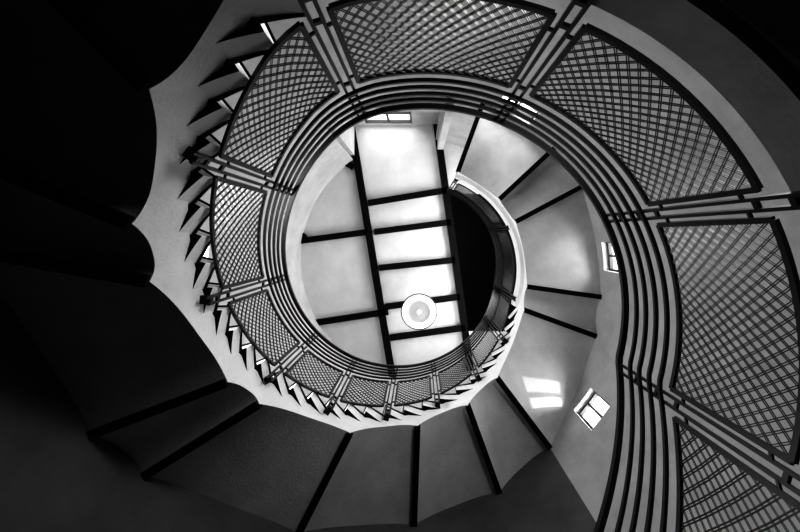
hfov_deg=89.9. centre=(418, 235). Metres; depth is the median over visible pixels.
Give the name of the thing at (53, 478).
wall
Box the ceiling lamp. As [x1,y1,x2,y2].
[401,293,436,329]
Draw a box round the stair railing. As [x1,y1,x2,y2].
[182,0,799,531]
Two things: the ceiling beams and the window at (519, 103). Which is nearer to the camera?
the window at (519, 103)
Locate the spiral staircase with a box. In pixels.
[0,0,799,531]
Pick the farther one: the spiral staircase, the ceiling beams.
the ceiling beams
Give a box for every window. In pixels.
[361,111,411,121]
[501,96,537,118]
[578,392,609,428]
[607,242,617,271]
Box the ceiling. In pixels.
[301,114,507,379]
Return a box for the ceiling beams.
[301,124,473,376]
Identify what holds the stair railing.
attached to the spiral staircase
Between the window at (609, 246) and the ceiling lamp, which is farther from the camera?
the ceiling lamp
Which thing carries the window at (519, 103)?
in the wall at (53, 478)
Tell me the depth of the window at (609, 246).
4.59 m
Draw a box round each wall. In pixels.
[0,0,799,531]
[327,96,453,155]
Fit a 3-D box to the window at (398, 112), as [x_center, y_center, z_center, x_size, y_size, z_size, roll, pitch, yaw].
[-0.520,-1.980,6.510,0.800,0.780,0.040,0,-90,0]
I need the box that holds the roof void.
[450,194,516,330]
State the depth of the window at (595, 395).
4.12 m
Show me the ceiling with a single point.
(337, 278)
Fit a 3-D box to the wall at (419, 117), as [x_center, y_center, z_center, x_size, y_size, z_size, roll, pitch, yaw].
[-0.400,-1.720,5.875,1.640,2.250,0.640,0,-90,0]

